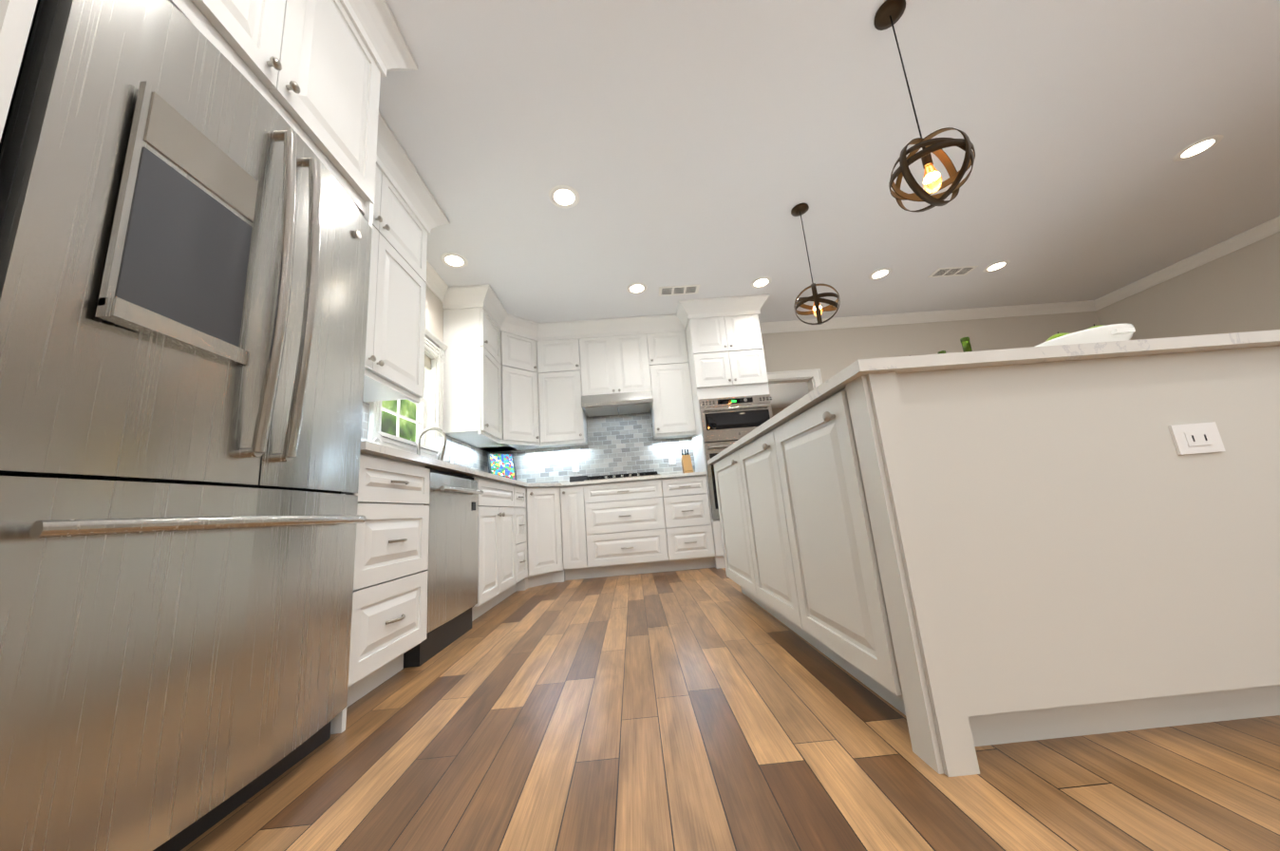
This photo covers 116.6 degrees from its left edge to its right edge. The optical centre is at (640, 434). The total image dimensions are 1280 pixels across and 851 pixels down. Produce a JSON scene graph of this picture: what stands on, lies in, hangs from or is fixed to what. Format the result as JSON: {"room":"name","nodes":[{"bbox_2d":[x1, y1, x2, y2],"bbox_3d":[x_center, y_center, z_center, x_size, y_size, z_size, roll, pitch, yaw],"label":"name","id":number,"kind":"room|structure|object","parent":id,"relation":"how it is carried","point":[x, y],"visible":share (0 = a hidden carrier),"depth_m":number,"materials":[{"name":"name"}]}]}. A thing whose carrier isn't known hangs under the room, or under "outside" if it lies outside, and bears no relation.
{"room":"kitchen","nodes":[
{"label":"kitchen","id":0,"kind":"room"},
{"bbox_2d":[365,285,443,421],"bbox_3d":[-1.731,-0.514,0.598,0.150,2.700,8.220,-4,-11,-2],"label":"wall","id":1,"kind":"structure","parent":0,"point":[434,317],"depth_m":3.43,"materials":[{"name":"beige paint"}]},
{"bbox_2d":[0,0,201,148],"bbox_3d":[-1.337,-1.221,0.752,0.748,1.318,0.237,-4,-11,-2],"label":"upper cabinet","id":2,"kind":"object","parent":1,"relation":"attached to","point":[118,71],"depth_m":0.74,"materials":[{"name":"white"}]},
{"bbox_2d":[106,0,326,250],"bbox_3d":[-1.341,-1.170,1.018,0.748,1.318,0.305,-4,-11,-2],"label":"upper cabinet","id":3,"kind":"object","parent":1,"relation":"attached to","point":[243,157],"depth_m":1.02,"materials":[{"name":"white"}]},
{"bbox_2d":[367,327,447,460],"bbox_3d":[-1.767,-0.327,2.970,0.200,1.106,0.942,-4,-11,-2],"label":"kitchen window","id":4,"kind":"structure","parent":1,"relation":"in","point":[429,407],"depth_m":3.27,"materials":[{"name":"white wood"}]},
{"bbox_2d":[425,260,448,301],"bbox_3d":[-1.754,-1.351,3.151,0.092,0.105,0.970,-4,-11,-2],"label":"crown molding","id":5,"kind":"structure","parent":1,"relation":"attached to","point":[437,285],"depth_m":3.40,"materials":[{"name":"white wood"}]},
{"bbox_2d":[449,455,453,463],"bbox_3d":[-1.676,0.252,3.516,0.008,0.115,0.075,-4,-11,-2],"label":"outlet","id":6,"kind":"object","parent":1,"relation":"attached to","point":[451,459],"depth_m":3.51,"materials":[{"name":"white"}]},
{"bbox_2d":[524,353,546,444],"bbox_3d":[-1.217,-0.352,4.093,0.373,0.837,0.372,-4,-11,-2],"label":"upper cabinet","id":7,"kind":"object","parent":0,"relation":"attached to","point":[535,397],"depth_m":4.24,"materials":[{"name":"white wood"}]},
{"bbox_2d":[180,566,1279,850],"bbox_3d":[2.206,0.976,2.609,8.000,0.100,13.000,-4,-11,-2],"label":"floor","id":8,"kind":"structure","parent":0,"point":[706,709],"depth_m":0.91,"materials":[{"name":"brown wood"}]},
{"bbox_2d":[0,83,360,850],"bbox_3d":[-1.311,0.001,0.964,0.588,1.760,0.810,-4,-11,-2],"label":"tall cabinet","id":9,"kind":"object","parent":8,"relation":"on","point":[239,562],"depth_m":0.74,"materials":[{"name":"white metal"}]},
{"bbox_2d":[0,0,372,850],"bbox_3d":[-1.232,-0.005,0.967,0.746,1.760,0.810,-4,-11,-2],"label":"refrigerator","id":10,"kind":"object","parent":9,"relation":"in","point":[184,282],"depth_m":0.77,"materials":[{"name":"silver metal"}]},
{"bbox_2d":[258,0,497,406],"bbox_3d":[-1.356,-1.003,1.885,0.748,1.318,1.582,-4,-11,-2],"label":"cabinet","id":11,"kind":"object","parent":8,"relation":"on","point":[371,215],"depth_m":1.72,"materials":[{"name":"white wood"}]},
{"bbox_2d":[334,444,436,734],"bbox_3d":[-1.281,0.558,1.556,0.640,0.885,0.511,-4,-11,-2],"label":"base cabinet","id":12,"kind":"object","parent":8,"relation":"on","point":[391,515],"depth_m":1.51,"materials":[{"name":"white wood"}]},
{"bbox_2d":[353,440,486,478],"bbox_3d":[-1.311,0.169,1.951,0.660,0.030,1.138,-4,-11,-2],"label":"countertop","id":13,"kind":"structure","parent":12,"relation":"on","point":[369,446],"depth_m":1.73,"materials":[{"name":"white stone"}]},
{"bbox_2d":[413,426,447,483],"bbox_3d":[-1.518,0.149,2.911,0.230,0.401,0.156,-4,-11,-2],"label":"faucet","id":14,"kind":"object","parent":13,"relation":"on","point":[442,453],"depth_m":2.87,"materials":[{"name":"silver metal"}]},
{"bbox_2d":[432,467,486,656],"bbox_3d":[-1.291,0.669,2.131,0.640,0.885,0.661,-4,-11,-2],"label":"dishwasher","id":15,"kind":"object","parent":8,"relation":"on","point":[460,541],"depth_m":2.12,"materials":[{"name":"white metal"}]},
{"bbox_2d":[432,291,527,482],"bbox_3d":[-1.387,0.007,3.477,0.638,2.698,0.332,-4,-11,-2],"label":"tall cabinet","id":16,"kind":"object","parent":8,"relation":"on","point":[471,430],"depth_m":3.99,"materials":[{"name":"white wood"}]},
{"bbox_2d":[486,512,516,611],"bbox_3d":[-1.295,0.904,2.747,0.636,0.655,0.760,-4,-11,-2],"label":"base cabinet","id":17,"kind":"object","parent":8,"relation":"on","point":[500,560],"depth_m":2.79,"materials":[{"name":"white wood"}]},
{"bbox_2d":[501,482,535,590],"bbox_3d":[-1.286,0.892,3.303,0.690,0.885,0.452,-4,-11,-2],"label":"base cabinet","id":18,"kind":"object","parent":8,"relation":"on","point":[516,498],"depth_m":3.38,"materials":[{"name":"white wood"}]},
{"bbox_2d":[531,482,569,585],"bbox_3d":[-0.982,0.952,3.751,0.604,0.885,0.541,-4,-11,-2],"label":"base cabinet","id":19,"kind":"object","parent":8,"relation":"on","point":[551,519],"depth_m":3.67,"materials":[{"name":"white wood"}]},
{"bbox_2d":[535,322,588,478],"bbox_3d":[-0.826,0.131,4.369,0.465,2.698,0.355,-4,-11,-2],"label":"tall cabinet","id":20,"kind":"object","parent":8,"relation":"on","point":[558,345],"depth_m":4.36,"materials":[{"name":"white wood"}]},
{"bbox_2d":[565,482,588,580],"bbox_3d":[-0.659,0.980,4.038,0.280,0.885,0.690,-4,-11,-2],"label":"base cabinet","id":21,"kind":"object","parent":8,"relation":"on","point":[574,495],"depth_m":3.77,"materials":[{"name":"white wood"}]},
{"bbox_2d":[577,319,622,474],"bbox_3d":[-0.405,0.099,4.382,0.380,2.698,0.355,-4,-11,-2],"label":"tall cabinet","id":22,"kind":"object","parent":8,"relation":"on","point":[603,439],"depth_m":4.41,"materials":[{"name":"white wood"}]},
{"bbox_2d":[584,478,672,578],"bbox_3d":[-0.171,0.949,4.080,0.821,0.885,0.635,-4,-11,-2],"label":"base cabinet","id":23,"kind":"object","parent":8,"relation":"on","point":[628,523],"depth_m":3.79,"materials":[{"name":"white wood"}]},
{"bbox_2d":[505,463,714,486],"bbox_3d":[-0.511,0.463,3.840,2.329,0.030,1.276,-4,-11,-2],"label":"countertop","id":24,"kind":"structure","parent":23,"relation":"on","point":[704,468],"depth_m":3.96,"materials":[{"name":"white stone"}]},
{"bbox_2d":[486,451,516,480],"bbox_3d":[-1.462,0.387,4.247,0.176,0.423,0.300,-15,-15,42],"label":"art","id":25,"kind":"object","parent":24,"relation":"on","point":[501,463],"visible":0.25,"depth_m":4.28,"materials":[{"name":"multicoloured"}]},
{"bbox_2d":[569,475,587,482],"bbox_3d":[-0.674,0.507,4.361,0.200,0.101,0.036,-4,-11,-2],"label":"trivet","id":26,"kind":"object","parent":24,"relation":"on","point":[578,479],"visible":0.57,"depth_m":4.36,"materials":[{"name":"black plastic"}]},
{"bbox_2d":[583,470,660,485],"bbox_3d":[-0.180,0.453,4.150,0.750,0.050,0.515,-4,-11,-2],"label":"cooktop","id":27,"kind":"object","parent":24,"relation":"in","point":[654,473],"depth_m":3.96,"materials":[{"name":"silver metal"}]},
{"bbox_2d":[680,449,693,472],"bbox_3d":[0.514,0.303,4.359,0.090,0.311,0.199,-4,-11,-2],"label":"knife block","id":28,"kind":"object","parent":24,"relation":"on","point":[687,464],"visible":0.94,"depth_m":4.32,"materials":[{"name":"brown wood"}]},
{"bbox_2d":[611,319,660,470],"bbox_3d":[-0.027,0.071,4.394,0.380,2.698,0.355,-4,-11,-2],"label":"tall cabinet","id":29,"kind":"object","parent":8,"relation":"on","point":[637,423],"depth_m":4.42,"materials":[{"name":"white wood"}]},
{"bbox_2d":[580,390,653,417],"bbox_3d":[-0.248,-0.339,4.393,0.754,0.141,0.496,-4,-11,-2],"label":"range hood","id":30,"kind":"object","parent":29,"relation":"attached to","point":[636,404],"depth_m":4.21,"materials":[{"name":"silver metal"}]},
{"bbox_2d":[645,315,702,467],"bbox_3d":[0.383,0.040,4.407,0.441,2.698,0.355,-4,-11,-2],"label":"upper cabinet","id":31,"kind":"object","parent":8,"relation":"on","point":[669,359],"depth_m":4.38,"materials":[{"name":"white wood"}]},
{"bbox_2d":[664,474,717,570],"bbox_3d":[0.460,0.901,4.100,0.445,0.885,0.635,-4,-11,-2],"label":"base cabinet","id":32,"kind":"object","parent":8,"relation":"on","point":[691,545],"depth_m":3.80,"materials":[{"name":"white wood"}]},
{"bbox_2d":[707,344,1279,776],"bbox_3d":[1.317,0.407,1.880,1.562,0.886,1.936,-4,-11,-2],"label":"kitchen island","id":33,"kind":"object","parent":8,"relation":"on","point":[956,557],"depth_m":0.96,"materials":[{"name":"white paint"}]},
{"bbox_2d":[762,329,1279,424],"bbox_3d":[1.436,-0.052,1.978,1.840,0.030,2.000,-4,-11,-2],"label":"island countertop","id":34,"kind":"structure","parent":33,"relation":"on","point":[1262,337],"depth_m":0.99,"materials":[{"name":"white stone"}]},
{"bbox_2d":[937,337,972,354],"bbox_3d":[1.488,-0.203,2.127,0.140,0.313,1.120,-5,-11,4],"label":"centerpiece","id":35,"kind":"object","parent":34,"relation":"on","point":[966,344],"visible":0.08,"depth_m":1.74,"materials":[{"name":"green plant"}]},
{"bbox_2d":[1035,323,1135,346],"bbox_3d":[1.411,-0.273,1.264,0.230,0.140,0.237,-4,-11,-2],"label":"fruit bowl","id":36,"kind":"object","parent":34,"relation":"on","point":[1109,332],"visible":0.35,"depth_m":1.18,"materials":[{"name":"white ceramic"}]},
{"bbox_2d":[698,394,772,519],"bbox_3d":[1.015,0.192,3.887,0.731,1.185,0.086,-4,-11,-2],"label":"wall oven","id":37,"kind":"object","parent":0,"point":[724,420],"depth_m":3.95,"materials":[{"name":"silver metal"}]},
{"bbox_2d":[771,407,786,415],"bbox_3d":[1.988,0.804,9.115,5.240,2.700,0.120,-4,-11,-2],"label":"wall","id":38,"kind":"structure","parent":0,"point":[775,411],"depth_m":9.33,"materials":[{"name":"beige paint"}]},
{"bbox_2d":[378,0,1279,408],"bbox_3d":[1.982,-1.765,3.131,8.000,0.100,13.000,-4,-11,-2],"label":"ceiling","id":39,"kind":"structure","parent":0,"point":[707,144],"depth_m":2.42,"materials":[{"name":"white paint"}]},
{"bbox_2d":[440,252,468,267],"bbox_3d":[-1.506,-1.411,3.208,0.197,0.004,0.197,-4,-11,-2],"label":"recessed light","id":40,"kind":"object","parent":39,"relation":"in","point":[451,259],"depth_m":3.20,"materials":[{"name":"white"}]},
{"bbox_2d":[548,184,579,208],"bbox_3d":[-0.509,-1.598,2.659,0.197,0.004,0.197,-4,-11,-2],"label":"recessed light","id":41,"kind":"object","parent":39,"relation":"in","point":[561,196],"depth_m":2.65,"materials":[{"name":"white"}]},
{"bbox_2d":[626,282,647,294],"bbox_3d":[-0.030,-1.415,3.824,0.197,0.004,0.197,-4,-11,-2],"label":"recessed light","id":42,"kind":"object","parent":39,"relation":"in","point":[636,288],"depth_m":3.82,"materials":[{"name":"white"}]},
{"bbox_2d":[658,284,700,296],"bbox_3d":[0.387,-1.429,3.915,0.400,0.009,0.150,-4,-11,-2],"label":"ceiling vent","id":43,"kind":"object","parent":39,"relation":"in","point":[694,289],"depth_m":3.90,"materials":[{"name":"white metal"}]},
{"bbox_2d":[750,276,771,288],"bbox_3d":[1.195,-1.500,3.902,0.197,0.004,0.197,-4,-11,-2],"label":"recessed light","id":44,"kind":"object","parent":39,"relation":"in","point":[761,282],"depth_m":3.90,"materials":[{"name":"white plastic"}]},
{"bbox_2d":[790,203,840,324],"bbox_3d":[1.228,-1.232,2.863,0.283,0.922,0.283,-4,-11,-2],"label":"pendant light","id":45,"kind":"object","parent":39,"relation":"hanging from","point":[817,308],"visible":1,"depth_m":2.79,"materials":[{"name":"brown metal"}]},
{"bbox_2d":[868,267,892,280],"bbox_3d":[2.381,-1.594,3.920,0.197,0.004,0.197,-4,-11,-2],"label":"recessed light","id":46,"kind":"object","parent":39,"relation":"in","point":[879,273],"depth_m":3.91,"materials":[{"name":"white"}]},
{"bbox_2d":[874,0,975,212],"bbox_3d":[1.161,-1.417,1.686,0.289,0.988,0.284,-4,-11,-2],"label":"pendant light","id":47,"kind":"object","parent":39,"relation":"hanging from","point":[889,13],"visible":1,"depth_m":1.61,"materials":[{"name":"brown metal"}]},
{"bbox_2d":[927,265,978,277],"bbox_3d":[3.148,-1.643,3.983,0.400,0.009,0.150,-4,-11,-2],"label":"ceiling vent","id":48,"kind":"object","parent":39,"relation":"in","point":[952,271],"depth_m":3.97,"materials":[{"name":"white metal"}]},
{"bbox_2d":[982,260,1010,272],"bbox_3d":[3.567,-1.684,3.957,0.197,0.004,0.197,-4,-11,-2],"label":"recessed light","id":49,"kind":"object","parent":39,"relation":"in","point":[998,265],"depth_m":3.95,"materials":[{"name":"white"}]},
{"bbox_2d":[1172,134,1223,161],"bbox_3d":[3.788,-1.944,2.687,0.197,0.004,0.197,-4,-11,-2],"label":"recessed light","id":50,"kind":"object","parent":39,"relation":"in","point":[1200,146],"depth_m":2.68,"materials":[{"name":"white"}]},
{"bbox_2d":[691,311,1100,465],"bbox_3d":[2.063,-0.044,4.696,7.600,2.700,0.120,-4,-11,-2],"label":"wall","id":51,"kind":"structure","parent":0,"point":[830,353],"depth_m":4.87,"materials":[{"name":"beige paint"}]},
{"bbox_2d":[572,461,579,471],"bbox_3d":[-0.729,0.361,4.495,0.075,0.115,0.008,-4,-11,-2],"label":"outlet","id":52,"kind":"object","parent":51,"relation":"attached to","point":[575,464],"depth_m":4.49,"materials":[{"name":"white plastic"}]},
{"bbox_2d":[668,453,676,464],"bbox_3d":[0.367,0.278,4.530,0.075,0.115,0.008,-4,-11,-2],"label":"outlet","id":53,"kind":"object","parent":51,"relation":"attached to","point":[671,461],"depth_m":4.53,"materials":[{"name":"white plastic"}]},
{"bbox_2d":[767,368,822,392],"bbox_3d":[3.009,0.183,4.660,3.210,2.090,0.158,-4,-11,-2],"label":"door frame","id":54,"kind":"structure","parent":51,"relation":"attached to","point":[812,378],"depth_m":4.74,"materials":[{"name":"white wood"}]},
{"bbox_2d":[759,300,1097,334],"bbox_3d":[3.456,-1.448,4.882,4.400,0.105,0.092,-4,-11,-2],"label":"crown molding","id":55,"kind":"structure","parent":51,"relation":"attached to","point":[1089,305],"depth_m":4.88,"materials":[{"name":"white wood"}]},
{"bbox_2d":[1095,231,1279,339],"bbox_3d":[5.992,-1.101,0.842,0.150,2.700,8.220,-4,-11,-2],"label":"wall","id":56,"kind":"structure","parent":0,"point":[1237,291],"depth_m":3.99,"materials":[{"name":"beige paint"}]},
{"bbox_2d":[1090,215,1279,311],"bbox_3d":[5.769,-2.373,1.021,0.092,0.105,8.100,-4,-11,-2],"label":"crown molding","id":57,"kind":"structure","parent":56,"relation":"attached to","point":[1270,227],"depth_m":4.07,"materials":[{"name":"white wood"}]},
{"label":"outside","id":58,"kind":"structure","parent":0,"visible":0},
{"bbox_2d":[380,398,416,442],"bbox_3d":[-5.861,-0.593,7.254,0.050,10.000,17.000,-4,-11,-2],"label":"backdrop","id":59,"kind":"structure","parent":58,"point":[408,404],"depth_m":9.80,"materials":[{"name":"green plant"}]}
]}

